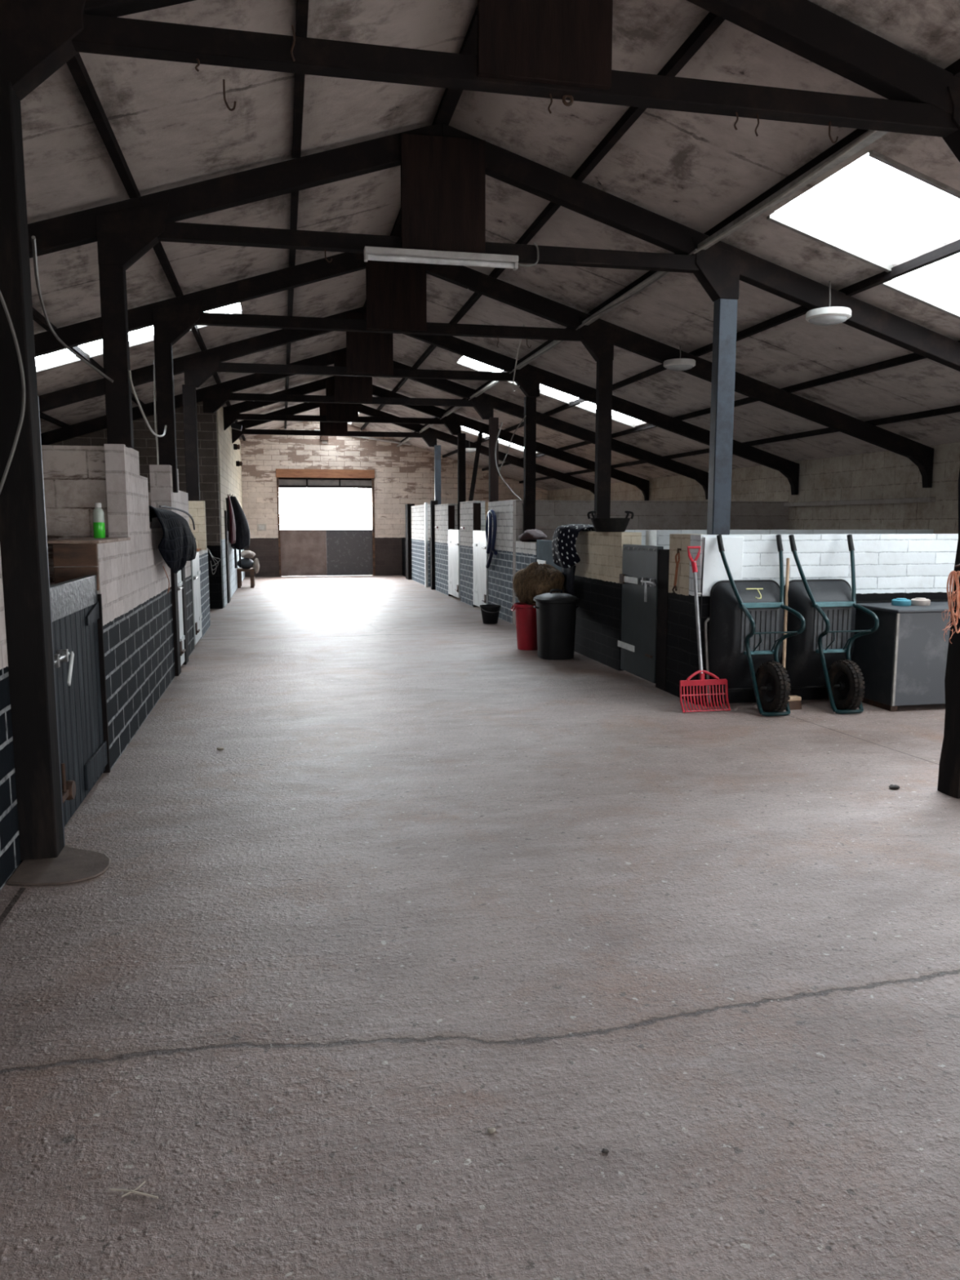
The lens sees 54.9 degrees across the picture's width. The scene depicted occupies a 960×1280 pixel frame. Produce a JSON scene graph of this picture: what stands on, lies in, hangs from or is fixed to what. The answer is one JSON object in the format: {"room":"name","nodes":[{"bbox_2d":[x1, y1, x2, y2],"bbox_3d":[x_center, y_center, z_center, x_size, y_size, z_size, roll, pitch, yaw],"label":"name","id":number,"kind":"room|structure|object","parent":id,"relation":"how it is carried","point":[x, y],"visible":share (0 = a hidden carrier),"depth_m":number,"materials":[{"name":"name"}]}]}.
{"room":"farm building","nodes":[
{"label":"farm building","id":0,"kind":"room"},
{"bbox_2d":[0,547,21,890],"bbox_3d":[-1.400,0.739,0.453,0.250,1.420,7.280,-2,7,-12],"label":"wall","id":1,"kind":"structure","parent":0,"point":[10,851],"depth_m":3.93,"materials":[{"name":"brick"}]},
{"bbox_2d":[41,444,108,585],"bbox_3d":[-4.623,-0.307,6.261,4.058,2.030,0.150,-2,7,-12],"label":"wall","id":2,"kind":"structure","parent":0,"point":[74,479],"depth_m":6.47,"materials":[{"name":"brick"}]},
{"bbox_2d":[98,264,133,448],"bbox_3d":[-2.546,-1.983,6.478,0.160,1.240,0.120,-2,7,-12],"label":"post","id":3,"kind":"object","parent":2,"relation":"on","point":[113,280],"visible":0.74,"depth_m":6.42,"materials":[{"name":"metal"}]},
{"bbox_2d":[31,235,113,382],"bbox_3d":[-2.390,-1.785,5.235,0.273,0.296,2.408,-2,7,-14],"label":"cable","id":4,"kind":"object","parent":3,"relation":"hanging from","point":[33,238],"visible":1,"depth_m":5.28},
{"bbox_2d":[128,370,166,436],"bbox_3d":[-2.772,-1.897,7.826,0.035,0.313,2.860,-2,7,-14],"label":"cable","id":5,"kind":"object","parent":3,"relation":"hanging from","point":[129,371],"visible":1,"depth_m":6.92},
{"bbox_2d":[52,444,210,770],"bbox_3d":[-3.222,-0.725,9.430,0.250,2.060,8.180,-2,7,-12],"label":"wall","id":6,"kind":"structure","parent":0,"point":[137,604],"depth_m":6.79,"materials":[{"name":"brick"}]},
{"bbox_2d":[52,543,99,591],"bbox_3d":[-2.367,-0.425,5.420,0.240,0.275,0.028,-2,7,-12],"label":"trim","id":7,"kind":"structure","parent":6,"relation":"attached to","point":[64,554],"depth_m":5.40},
{"bbox_2d":[49,574,107,827],"bbox_3d":[-2.117,0.280,4.876,0.093,1.175,1.295,-2,7,-12],"label":"door","id":8,"kind":"structure","parent":6,"relation":"in","point":[74,603],"depth_m":4.89,"materials":[{"name":"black wood"}]},
{"bbox_2d":[47,537,130,543],"bbox_3d":[-2.488,-0.641,5.947,0.282,0.020,1.165,-2,7,-12],"label":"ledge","id":9,"kind":"structure","parent":6,"relation":"on","point":[87,540],"depth_m":5.51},
{"bbox_2d":[93,502,105,537],"bbox_3d":[-2.538,-0.795,6.157,0.072,0.232,0.072,-2,7,-12],"label":"bottle","id":10,"kind":"object","parent":9,"relation":"on","point":[99,528],"visible":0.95,"depth_m":6.13,"materials":[{"name":"green plastic"}]},
{"bbox_2d":[97,594,110,773],"bbox_3d":[-2.310,0.266,5.517,0.145,1.080,0.028,-2,7,-12],"label":"trim","id":11,"kind":"structure","parent":6,"relation":"attached to","point":[100,621],"depth_m":5.51,"materials":[{"name":"metal"}]},
{"bbox_2d":[154,342,177,493],"bbox_3d":[-3.137,-2.219,9.248,0.160,1.470,0.120,-2,7,-12],"label":"post","id":12,"kind":"object","parent":6,"relation":"on","point":[163,355],"visible":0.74,"depth_m":9.18,"materials":[{"name":"metal"}]},
{"bbox_2d":[153,359,159,464],"bbox_3d":[-3.223,-2.139,9.209,0.027,1.282,0.077,-2,7,-12],"label":"cable","id":13,"kind":"object","parent":12,"relation":"attached to","point":[154,380],"visible":0.8,"depth_m":9.17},
{"bbox_2d":[148,505,196,593],"bbox_3d":[-2.989,-0.862,8.673,0.558,0.809,2.172,-2,7,-12],"label":"rug","id":14,"kind":"object","parent":6,"relation":"hanging from","point":[177,546],"visible":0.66,"depth_m":8.10,"materials":[{"name":"fabric"}]},
{"bbox_2d":[170,566,188,675],"bbox_3d":[-3.153,-0.350,9.492,0.170,1.300,1.020,-2,7,-12],"label":"trim","id":15,"kind":"structure","parent":6,"relation":"attached to","point":[173,576],"depth_m":9.14,"materials":[{"name":"metal"}]},
{"bbox_2d":[177,569,185,665],"bbox_3d":[-3.091,-0.278,9.479,0.124,1.080,0.490,-2,7,-12],"label":"door","id":16,"kind":"structure","parent":6,"relation":"in","point":[180,582],"depth_m":9.49,"materials":[{"name":"white paint"}]},
{"bbox_2d":[191,552,202,644],"bbox_3d":[-3.517,-0.529,11.453,0.118,1.080,0.940,-2,7,-12],"label":"door","id":17,"kind":"structure","parent":6,"relation":"in","point":[196,571],"depth_m":11.35,"materials":[{"name":"white paint"}]},
{"bbox_2d":[49,401,223,608],"bbox_3d":[-6.588,-2.350,15.654,4.200,3.714,0.200,-2,7,-12],"label":"wall","id":18,"kind":"structure","parent":0,"point":[144,442],"depth_m":15.83,"materials":[{"name":"brown brick"}]},
{"bbox_2d":[188,501,206,550],"bbox_3d":[-5.730,-1.463,11.844,4.260,0.645,0.170,-2,7,-12],"label":"wall","id":19,"kind":"structure","parent":0,"point":[197,509],"depth_m":12.18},
{"bbox_2d":[182,384,199,501],"bbox_3d":[-3.782,-2.574,12.115,0.160,1.490,0.120,-2,7,-12],"label":"post","id":20,"kind":"object","parent":19,"relation":"on","point":[189,402],"visible":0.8,"depth_m":12.06,"materials":[{"name":"metal"}]},
{"bbox_2d":[216,406,244,607],"bbox_3d":[-5.632,-2.972,20.753,0.230,3.660,9.449,-2,7,-12],"label":"wall","id":21,"kind":"structure","parent":0,"point":[229,474],"depth_m":18.36,"materials":[{"name":"beige brick"}]},
{"bbox_2d":[225,497,229,531],"bbox_3d":[-4.729,-2.351,17.357,0.049,0.625,0.368,-2,7,-12],"label":"bridle","id":22,"kind":"object","parent":21,"relation":"hanging from","point":[226,499],"visible":1,"depth_m":17.29,"materials":[{"name":"black leather"}]},
{"bbox_2d":[224,510,231,603],"bbox_3d":[-4.805,-1.577,17.474,0.100,1.720,0.600,-2,7,-12],"label":"door","id":23,"kind":"structure","parent":21,"relation":"in","point":[227,548],"depth_m":17.26,"materials":[{"name":"metal"}]},
{"bbox_2d":[227,493,235,543],"bbox_3d":[-4.903,-2.394,18.264,0.140,0.982,0.635,-2,7,-12],"label":"coat","id":24,"kind":"object","parent":21,"relation":"hanging from","point":[232,533],"visible":0.8,"depth_m":18.08,"materials":[{"name":"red fabric"}]},
{"bbox_2d":[230,494,249,568],"bbox_3d":[-4.960,-2.249,19.142,0.390,1.512,0.846,-2,7,-12],"label":"coat","id":25,"kind":"object","parent":21,"relation":"hanging from","point":[242,530],"visible":0.77,"depth_m":18.88,"materials":[{"name":"black fabric"}]},
{"bbox_2d":[240,421,547,577],"bbox_3d":[-4.345,-4.007,25.880,12.900,4.420,0.220,-2,7,-12],"label":"wall","id":26,"kind":"structure","parent":0,"point":[404,474],"depth_m":25.89,"materials":[{"name":"white brick"}]},
{"bbox_2d":[275,468,375,576],"bbox_3d":[-4.304,-3.280,25.951,2.710,2.960,0.240,-2,7,-12],"label":"door frame","id":27,"kind":"structure","parent":26,"relation":"in","point":[286,477],"depth_m":25.75,"materials":[{"name":"orange wood"}]},
{"bbox_2d":[280,529,373,576],"bbox_3d":[-4.315,-2.462,26.081,2.560,1.296,0.055,-2,7,-12],"label":"barn door","id":28,"kind":"structure","parent":27,"relation":"attached to","point":[304,553],"depth_m":26.05,"materials":[{"name":"wood"}]},
{"bbox_2d":[314,429,410,445],"bbox_3d":[-3.262,-5.643,25.750,2.658,0.400,0.060,-2,7,-12],"label":"pipe","id":29,"kind":"object","parent":26,"relation":"attached to","point":[365,437],"visible":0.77,"depth_m":25.84,"materials":[{"name":"white plastic"}]},
{"bbox_2d":[401,537,405,576],"bbox_3d":[-1.969,-2.278,25.646,0.180,1.050,1.630,-2,7,-12],"label":"baseboard","id":30,"kind":"structure","parent":26,"relation":"attached to","point":[403,540],"depth_m":26.02,"materials":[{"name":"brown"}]},
{"bbox_2d":[411,499,536,625],"bbox_3d":[-0.425,-1.792,18.371,0.210,1.920,12.230,-2,7,-12],"label":"wall","id":31,"kind":"structure","parent":0,"point":[500,569],"depth_m":16.76,"materials":[{"name":"white brick"}]},
{"bbox_2d":[404,503,414,579],"bbox_3d":[-1.851,-2.606,24.537,0.190,1.980,0.470,-2,7,-12],"label":"door","id":32,"kind":"structure","parent":31,"relation":"in","point":[408,506],"depth_m":24.34,"materials":[{"name":"metal"}]},
{"bbox_2d":[448,505,454,595],"bbox_3d":[-0.582,-1.815,18.871,0.130,1.840,0.044,-2,7,-12],"label":"trim","id":33,"kind":"structure","parent":31,"relation":"attached to","point":[451,508],"depth_m":18.76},
{"bbox_2d":[447,528,460,598],"bbox_3d":[-0.520,-1.525,18.292,0.104,1.310,1.190,-2,7,-12],"label":"door","id":34,"kind":"structure","parent":31,"relation":"in","point":[454,535],"depth_m":18.18,"materials":[{"name":"white paint"}]},
{"bbox_2d":[468,428,483,501],"bbox_3d":[-0.075,-3.209,16.993,0.276,1.332,0.077,-2,7,-12],"label":"strut","id":35,"kind":"object","parent":31,"relation":"on","point":[481,430],"visible":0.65,"depth_m":16.97,"materials":[{"name":"metal"}]},
{"bbox_2d":[472,502,480,607],"bbox_3d":[-0.054,-1.502,16.411,0.130,1.840,0.044,-2,7,-12],"label":"trim","id":36,"kind":"structure","parent":31,"relation":"attached to","point":[476,506],"depth_m":16.30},
{"bbox_2d":[472,530,488,607],"bbox_3d":[0.002,-1.215,15.857,0.104,1.310,1.130,-2,7,-12],"label":"door","id":37,"kind":"structure","parent":31,"relation":"in","point":[480,590],"depth_m":15.80,"materials":[{"name":"white paint"}]},
{"bbox_2d":[484,509,497,568],"bbox_3d":[0.167,-1.604,14.772,0.150,0.948,0.682,-2,7,-12],"label":"cloth","id":38,"kind":"object","parent":31,"relation":"hanging from","point":[491,514],"visible":1,"depth_m":14.58,"materials":[{"name":"fabric"}]},
{"bbox_2d":[518,528,546,542],"bbox_3d":[0.700,-1.464,12.929,0.303,0.176,0.970,-2,7,-12],"label":"cloth","id":39,"kind":"object","parent":31,"relation":"on","point":[532,535],"visible":0.98,"depth_m":12.65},
{"bbox_2d":[536,539,561,572],"bbox_3d":[0.932,-0.628,11.674,0.062,1.240,1.540,-2,7,-12],"label":"door","id":40,"kind":"structure","parent":31,"relation":"in","point":[544,548],"depth_m":11.93,"materials":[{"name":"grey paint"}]},
{"bbox_2d":[0,575,959,1279],"bbox_3d":[-1.164,0.064,11.817,13.100,0.132,30.000,-2,7,-12],"label":"floor","id":41,"kind":"structure","parent":0,"point":[434,882],"depth_m":3.06,"materials":[{"name":"concrete"}]},
{"bbox_2d":[0,80,64,862],"bbox_3d":[-1.989,-0.643,3.990,0.165,3.270,0.150,-2,7,-12],"label":"post","id":42,"kind":"object","parent":41,"relation":"on","point":[23,540],"visible":0.91,"depth_m":3.96,"materials":[{"name":"metal"}]},
{"bbox_2d":[0,290,26,493],"bbox_3d":[-1.978,-1.094,3.842,0.163,1.006,0.025,-1,7,-8],"label":"cable","id":43,"kind":"object","parent":42,"relation":"attached to","point":[23,380],"visible":1,"depth_m":3.86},
{"bbox_2d":[37,395,65,844],"bbox_3d":[-2.020,-0.050,4.160,0.170,2.050,0.044,-2,7,-12],"label":"trim","id":44,"kind":"structure","parent":42,"relation":"attached to","point":[37,396],"depth_m":4.18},
{"bbox_2d":[109,1180,158,1198],"bbox_3d":[-0.778,1.241,2.091,0.120,0.006,0.052,0,7,3],"label":"stem","id":45,"kind":"object","parent":41,"relation":"on","point":[144,1181],"visible":1,"depth_m":2.08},
{"bbox_2d":[236,568,254,587],"bbox_3d":[-5.468,-1.454,21.625,0.390,0.430,0.720,-2,7,-12],"label":"rack","id":46,"kind":"object","parent":41,"relation":"on","point":[239,571],"visible":0.91,"depth_m":21.30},
{"bbox_2d":[237,558,253,568],"bbox_3d":[-5.468,-1.780,21.530,0.390,0.255,0.561,-2,7,-12],"label":"bag","id":47,"kind":"object","parent":46,"relation":"on","point":[246,562],"visible":0.88,"depth_m":21.34,"materials":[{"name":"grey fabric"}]},
{"bbox_2d":[240,550,259,573],"bbox_3d":[-5.374,-1.825,21.594,0.440,0.537,0.550,-2,7,-12],"label":"saddle cloth","id":48,"kind":"object","parent":47,"relation":"on","point":[246,553],"visible":0.98,"depth_m":21.42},
{"bbox_2d":[424,500,438,589],"bbox_3d":[-1.111,-2.169,21.098,0.165,1.980,0.940,-2,7,-12],"label":"gate post","id":49,"kind":"object","parent":41,"relation":"on","point":[433,503],"visible":0.78,"depth_m":20.73,"materials":[{"name":"metal"}]},
{"bbox_2d":[434,444,440,504],"bbox_3d":[-0.984,-2.887,21.632,0.140,3.270,0.110,-2,7,-12],"label":"post","id":50,"kind":"object","parent":41,"relation":"on","point":[437,447],"visible":0.44,"depth_m":21.46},
{"bbox_2d":[457,433,466,529],"bbox_3d":[-0.370,-2.523,18.770,0.150,3.270,0.110,-2,7,-12],"label":"post","id":51,"kind":"object","parent":41,"relation":"on","point":[461,454],"visible":0.49,"depth_m":18.61,"materials":[{"name":"metal"}]},
{"bbox_2d":[480,604,502,623],"bbox_3d":[0.158,-0.383,13.829,0.330,0.270,0.355,-2,7,-12],"label":"bucket","id":52,"kind":"object","parent":41,"relation":"on","point":[490,612],"visible":1,"depth_m":13.74,"materials":[{"name":"black plastic"}]},
{"bbox_2d":[488,417,498,502],"bbox_3d":[0.234,-2.165,15.956,0.150,3.270,0.110,-2,7,-12],"label":"post","id":53,"kind":"object","parent":41,"relation":"on","point":[493,421],"visible":0.44,"depth_m":15.79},
{"bbox_2d":[511,602,537,650],"bbox_3d":[0.586,-0.165,11.030,0.377,0.545,0.378,5,9,33],"label":"bin","id":54,"kind":"object","parent":41,"relation":"on","point":[525,614],"visible":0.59,"depth_m":10.90,"materials":[{"name":"plastic"}]},
{"bbox_2d":[511,561,564,604],"bbox_3d":[0.718,-0.636,11.053,0.676,0.603,0.912,-2,8,-17],"label":"net","id":55,"kind":"object","parent":54,"relation":"on","point":[535,580],"visible":0.77,"depth_m":10.77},
{"bbox_2d":[533,588,579,659],"bbox_3d":[0.848,-0.187,10.320,0.508,0.768,0.476,-2,7,-12],"label":"dustbin","id":56,"kind":"object","parent":41,"relation":"on","point":[556,612],"visible":1,"depth_m":10.15,"materials":[{"name":"black plastic"}]},
{"bbox_2d":[679,546,731,712],"bbox_3d":[1.781,-0.093,7.415,0.414,1.307,0.290,-2,7,-12],"label":"fork","id":57,"kind":"object","parent":41,"relation":"on","point":[702,682],"visible":1,"depth_m":7.42,"materials":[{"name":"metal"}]},
{"bbox_2d":[690,561,697,573],"bbox_3d":[1.728,-0.585,7.457,0.042,0.092,0.064,-3,8,-23],"label":"socket","id":58,"kind":"object","parent":57,"relation":"attached to","point":[694,567],"depth_m":7.44,"materials":[{"name":"red plastic"}]},
{"bbox_2d":[702,617,720,706],"bbox_3d":[1.909,0.179,7.590,0.140,0.730,0.089,-2,7,-12],"label":"rake","id":59,"kind":"object","parent":41,"relation":"on","point":[708,619],"visible":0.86,"depth_m":7.58,"materials":[{"name":"metal"}]},
{"bbox_2d":[708,534,805,716],"bbox_3d":[2.253,-0.125,7.342,0.640,1.408,0.624,-2,7,-13],"label":"wheelbarrow","id":60,"kind":"object","parent":41,"relation":"on","point":[746,637],"visible":0.98,"depth_m":7.42,"materials":[{"name":"plastic"}]},
{"bbox_2d":[708,579,784,690],"bbox_3d":[2.210,-0.026,7.535,0.640,0.914,0.264,-2,7,-12],"label":"tub","id":61,"kind":"object","parent":60,"relation":"in","point":[729,625],"depth_m":7.45,"materials":[{"name":"black plastic"}]},
{"bbox_2d":[782,558,801,710],"bbox_3d":[2.470,-0.057,7.545,0.251,1.208,0.338,-2,7,-12],"label":"broom","id":62,"kind":"object","parent":41,"relation":"on","point":[795,703],"visible":0.51,"depth_m":7.54,"materials":[{"name":"brown wood"}]},
{"bbox_2d":[779,534,879,714],"bbox_3d":[2.865,-0.136,7.431,0.640,1.408,0.624,-2,7,-12],"label":"wheelbarrow","id":63,"kind":"object","parent":41,"relation":"on","point":[820,655],"visible":0.97,"depth_m":7.50,"materials":[{"name":"teal plastic"}]},
{"bbox_2d":[779,578,855,688],"bbox_3d":[2.827,-0.037,7.624,0.640,0.914,0.257,-2,7,-12],"label":"tub","id":64,"kind":"object","parent":63,"relation":"in","point":[836,597],"depth_m":7.53,"materials":[{"name":"black plastic"}]},
{"bbox_2d":[850,601,951,711],"bbox_3d":[3.725,0.120,7.699,1.060,0.820,0.620,-2,7,-12],"label":"bin","id":65,"kind":"object","parent":41,"relation":"on","point":[902,663],"visible":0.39,"depth_m":7.39,"materials":[{"name":"metal"}]},
{"bbox_2d":[891,598,911,606],"bbox_3d":[3.477,-0.314,7.632,0.148,0.058,0.148,-2,7,-12],"label":"tub","id":66,"kind":"object","parent":65,"relation":"on","point":[898,602],"visible":1,"depth_m":7.58,"materials":[{"name":"blue plastic"}]},
{"bbox_2d":[911,597,930,605],"bbox_3d":[3.653,-0.319,7.669,0.148,0.058,0.148,-2,7,-12],"label":"tub","id":67,"kind":"object","parent":65,"relation":"on","point":[917,601],"visible":0.99,"depth_m":7.61,"materials":[{"name":"beige plastic"}]},
{"bbox_2d":[937,468,959,798],"bbox_3d":[2.694,-0.781,4.952,0.217,3.300,0.179,-2,7,-12],"label":"post","id":68,"kind":"object","parent":41,"relation":"on","point":[948,778],"visible":0.89,"depth_m":5.08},
{"bbox_2d":[942,564,959,643],"bbox_3d":[2.484,-0.190,4.837,0.118,0.415,0.092,-5,9,-32],"label":"twine","id":69,"kind":"object","parent":68,"relation":"hanging from","point":[951,575],"visible":1,"depth_m":4.83,"materials":[{"name":"fabric"}]},
{"bbox_2d":[20,0,959,490],"bbox_3d":[-1.232,-3.395,11.362,12.960,2.072,29.800,-2,7,-12],"label":"ceiling","id":70,"kind":"structure","parent":0,"point":[101,130],"depth_m":6.94,"materials":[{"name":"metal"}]},
{"bbox_2d":[35,311,241,373],"bbox_3d":[-4.030,-3.332,10.239,2.700,0.903,0.910,-2,7,-12],"label":"window","id":71,"kind":"structure","parent":70,"relation":"attached to","point":[75,359],"depth_m":10.58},
{"bbox_2d":[40,347,708,499],"bbox_3d":[-2.089,-3.605,15.344,12.820,2.455,0.155,-2,7,-12],"label":"roof truss","id":72,"kind":"object","parent":70,"relation":"attached to","point":[348,389],"visible":0.7,"depth_m":15.22,"materials":[{"name":"metal"}]},
{"bbox_2d":[231,402,594,493],"bbox_3d":[-3.321,-4.336,21.088,12.820,2.455,0.155,-2,7,-12],"label":"roof truss","id":73,"kind":"object","parent":70,"relation":"attached to","point":[430,435],"visible":0.48,"depth_m":21.15,"materials":[{"name":"metal"}]},
{"bbox_2d":[38,306,799,494],"bbox_3d":[-1.481,-3.245,12.511,12.820,2.455,0.155,-2,7,-12],"label":"roof truss","id":74,"kind":"object","parent":70,"relation":"attached to","point":[368,354],"visible":0.78,"depth_m":12.39,"materials":[{"name":"metal"}]},
{"bbox_2d":[512,324,524,391],"bbox_3d":[0.473,-3.417,11.495,0.169,0.335,3.121,0,7,3],"label":"cable","id":75,"kind":"object","parent":74,"relation":"hanging from","point":[523,325],"visible":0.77,"depth_m":11.43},
{"bbox_2d":[222,375,648,500],"bbox_3d":[-2.697,-3.966,18.177,12.820,2.455,0.155,-2,7,-12],"label":"roof truss","id":76,"kind":"object","parent":70,"relation":"attached to","point":[335,412],"visible":0.66,"depth_m":18.23,"materials":[{"name":"metal"}]},
{"bbox_2d":[396,129,888,447],"bbox_3d":[-0.075,-4.062,15.390,0.148,0.103,21.900,-2,7,-12],"label":"roof purlin","id":77,"kind":"object","parent":76,"relation":"attached to","point":[869,136],"visible":0.7,"depth_m":6.45,"materials":[{"name":"metal"}]},
{"bbox_2d":[0,0,959,162],"bbox_3d":[0.286,-2.197,4.273,12.820,2.455,0.155,-2,7,-12],"label":"roof truss","id":78,"kind":"object","parent":70,"relation":"attached to","point":[534,48],"visible":0.98,"depth_m":4.15,"materials":[{"name":"metal"}]},
{"bbox_2d":[222,79,235,111],"bbox_3d":[-1.120,-2.437,4.139,0.056,0.130,0.009,-2,7,-12],"label":"iron hook","id":79,"kind":"object","parent":78,"relation":"attached to","point":[224,80],"visible":1,"depth_m":4.13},
{"bbox_2d":[561,94,573,106],"bbox_3d":[0.406,-2.496,4.274,0.056,0.054,0.016,-2,7,-12],"label":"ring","id":80,"kind":"object","parent":78,"relation":"attached to","point":[566,104],"visible":1,"depth_m":4.27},
{"bbox_2d":[34,252,933,488],"bbox_3d":[-0.865,-2.880,9.639,12.820,2.455,0.155,-2,7,-12],"label":"roof truss","id":81,"kind":"object","parent":70,"relation":"attached to","point":[396,292],"visible":0.77,"depth_m":9.52,"materials":[{"name":"metal"}]},
{"bbox_2d":[461,427,524,452],"bbox_3d":[0.399,-4.434,20.160,1.920,0.660,1.390,-2,7,-12],"label":"window","id":82,"kind":"structure","parent":70,"relation":"attached to","point":[462,429],"depth_m":20.85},
{"bbox_2d":[27,123,959,371],"bbox_3d":[-0.274,-2.529,6.883,12.820,2.455,0.155,-2,7,-12],"label":"roof truss","id":83,"kind":"object","parent":70,"relation":"attached to","point":[444,167],"visible":0.92,"depth_m":6.72,"materials":[{"name":"metal"}]},
{"bbox_2d":[364,242,538,270],"bbox_3d":[-0.192,-2.847,6.764,1.308,0.218,0.109,-2,7,-12],"label":"strip light","id":84,"kind":"object","parent":83,"relation":"attached to","point":[371,253],"visible":1,"depth_m":6.72,"materials":[{"name":"metal"}]},
{"bbox_2d":[456,360,634,427],"bbox_3d":[1.159,-3.835,14.216,2.920,0.971,0.890,-2,7,-12],"label":"window","id":85,"kind":"structure","parent":70,"relation":"attached to","point":[466,365],"depth_m":14.66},
{"bbox_2d":[663,346,695,370],"bbox_3d":[2.180,-3.080,10.104,0.344,0.258,0.344,-2,7,-12],"label":"lamp","id":86,"kind":"object","parent":70,"relation":"hanging from","point":[676,364],"visible":1,"depth_m":10.00,"materials":[{"name":"white plastic"}]},
{"bbox_2d":[805,280,851,325],"bbox_3d":[2.779,-2.690,7.366,0.344,0.334,0.344,-2,7,-12],"label":"lamp","id":87,"kind":"object","parent":70,"relation":"hanging from","point":[824,316],"visible":1,"depth_m":7.28,"materials":[{"name":"white plastic"}]},
{"bbox_2d":[766,150,959,272],"bbox_3d":[2.719,-2.867,6.248,1.030,0.383,1.240,-2,7,-12],"label":"window","id":88,"kind":"structure","parent":70,"relation":"attached to","point":[774,217],"depth_m":6.74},
{"bbox_2d":[880,280,959,319],"bbox_3d":[4.319,-2.413,6.767,2.250,0.763,1.470,-2,7,-12],"label":"window","id":89,"kind":"structure","parent":70,"relation":"attached to","point":[891,285],"depth_m":7.27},
{"bbox_2d":[573,531,706,699],"bbox_3d":[1.520,-0.381,9.337,0.210,1.400,3.180,-2,7,-12],"label":"wall","id":90,"kind":"structure","parent":0,"point":[597,587],"depth_m":9.56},
{"bbox_2d":[551,524,595,595],"bbox_3d":[1.109,-0.890,10.721,0.491,0.903,0.951,-2,7,-12],"label":"rug","id":91,"kind":"object","parent":90,"relation":"hanging from","point":[565,555],"visible":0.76,"depth_m":10.47,"materials":[{"name":"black fabric"}]},
{"bbox_2d":[586,511,633,532],"bbox_3d":[1.370,-1.248,9.720,0.465,0.220,0.424,-2,7,-12],"label":"tub","id":92,"kind":"object","parent":90,"relation":"on","point":[600,525],"visible":1,"depth_m":9.59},
{"bbox_2d":[617,544,663,683],"bbox_3d":[1.514,-0.279,8.869,0.101,1.255,0.950,-2,7,-12],"label":"door","id":93,"kind":"structure","parent":90,"relation":"in","point":[638,578],"depth_m":8.80,"materials":[{"name":"grey metal"}]},
{"bbox_2d":[655,549,669,691],"bbox_3d":[1.693,-0.180,8.313,0.125,1.260,0.228,-2,7,-12],"label":"trim","id":94,"kind":"structure","parent":90,"relation":"attached to","point":[664,554],"depth_m":8.29,"materials":[{"name":"metal"}]},
{"bbox_2d":[671,548,681,593],"bbox_3d":[1.686,-0.594,7.938,0.037,0.388,0.125,-2,7,-12],"label":"strap","id":95,"kind":"object","parent":90,"relation":"hanging from","point":[677,553],"visible":1,"depth_m":7.92,"materials":[{"name":"leather"}]},
{"bbox_2d":[512,500,788,625],"bbox_3d":[2.619,-1.186,14.005,4.330,1.820,0.180,-2,7,-12],"label":"wall","id":96,"kind":"structure","parent":0,"point":[550,515],"depth_m":13.81,"materials":[{"name":"brick"}]},
{"bbox_2d":[523,396,536,532],"bbox_3d":[0.713,-2.442,13.261,0.155,2.040,0.110,-2,7,-12],"label":"post","id":97,"kind":"object","parent":96,"relation":"on","point":[530,403],"visible":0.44,"depth_m":13.20,"materials":[{"name":"metal"}]},
{"bbox_2d":[494,422,523,533],"bbox_3d":[0.416,-2.372,13.686,0.150,1.753,0.889,-3,8,-20],"label":"cable","id":98,"kind":"object","parent":97,"relation":"hanging from","point":[501,422],"visible":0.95,"depth_m":13.88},
{"bbox_2d":[547,441,959,533],"bbox_3d":[5.145,-1.359,12.989,0.200,2.420,29.800,-2,7,-12],"label":"wall","id":99,"kind":"structure","parent":0,"point":[885,474],"depth_m":12.76,"materials":[{"name":"concrete"}]},
{"bbox_2d":[783,497,935,506],"bbox_3d":[3.676,-2.701,19.099,0.080,0.060,16.600,-2,7,-12],"label":"trim","id":100,"kind":"structure","parent":99,"relation":"attached to","point":[918,500],"depth_m":12.28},
{"bbox_2d":[623,529,933,549],"bbox_3d":[3.414,-0.581,10.851,4.110,1.415,0.180,-2,7,-12],"label":"wall","id":101,"kind":"structure","parent":0,"point":[663,535],"depth_m":10.65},
{"bbox_2d":[594,360,613,529],"bbox_3d":[1.363,-2.149,10.222,0.155,1.855,0.110,-2,7,-12],"label":"post","id":102,"kind":"object","parent":101,"relation":"on","point":[604,372],"visible":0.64,"depth_m":10.17,"materials":[{"name":"metal"}]},
{"bbox_2d":[645,530,657,546],"bbox_3d":[1.736,-0.406,9.452,0.106,1.420,0.106,-2,7,-12],"label":"pipe","id":103,"kind":"object","parent":101,"relation":"on","point":[651,535],"visible":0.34,"depth_m":9.33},
{"bbox_2d":[685,533,958,704],"bbox_3d":[3.887,-0.226,8.123,4.330,1.400,0.200,-2,7,-12],"label":"wall","id":104,"kind":"structure","parent":0,"point":[888,567],"depth_m":7.82,"materials":[{"name":"brick"}]},
{"bbox_2d":[697,537,705,699],"bbox_3d":[1.810,-0.171,7.569,0.027,1.330,0.012,-2,7,-12],"label":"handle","id":105,"kind":"object","parent":104,"relation":"attached to","point":[704,537],"visible":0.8,"depth_m":7.54,"materials":[{"name":"grey plastic"}]},
{"bbox_2d":[706,298,737,534],"bbox_3d":[1.954,-1.791,7.468,0.155,1.870,0.110,-2,7,-12],"label":"post","id":106,"kind":"object","parent":104,"relation":"on","point":[725,310],"visible":1,"depth_m":7.42,"materials":[{"name":"metal"}]},
{"bbox_2d":[702,536,743,595],"bbox_3d":[1.980,-0.603,7.555,0.355,0.480,0.013,-2,7,-12],"label":"panel","id":107,"kind":"object","parent":104,"relation":"attached to","point":[714,571],"depth_m":7.54,"materials":[{"name":"plastic"}]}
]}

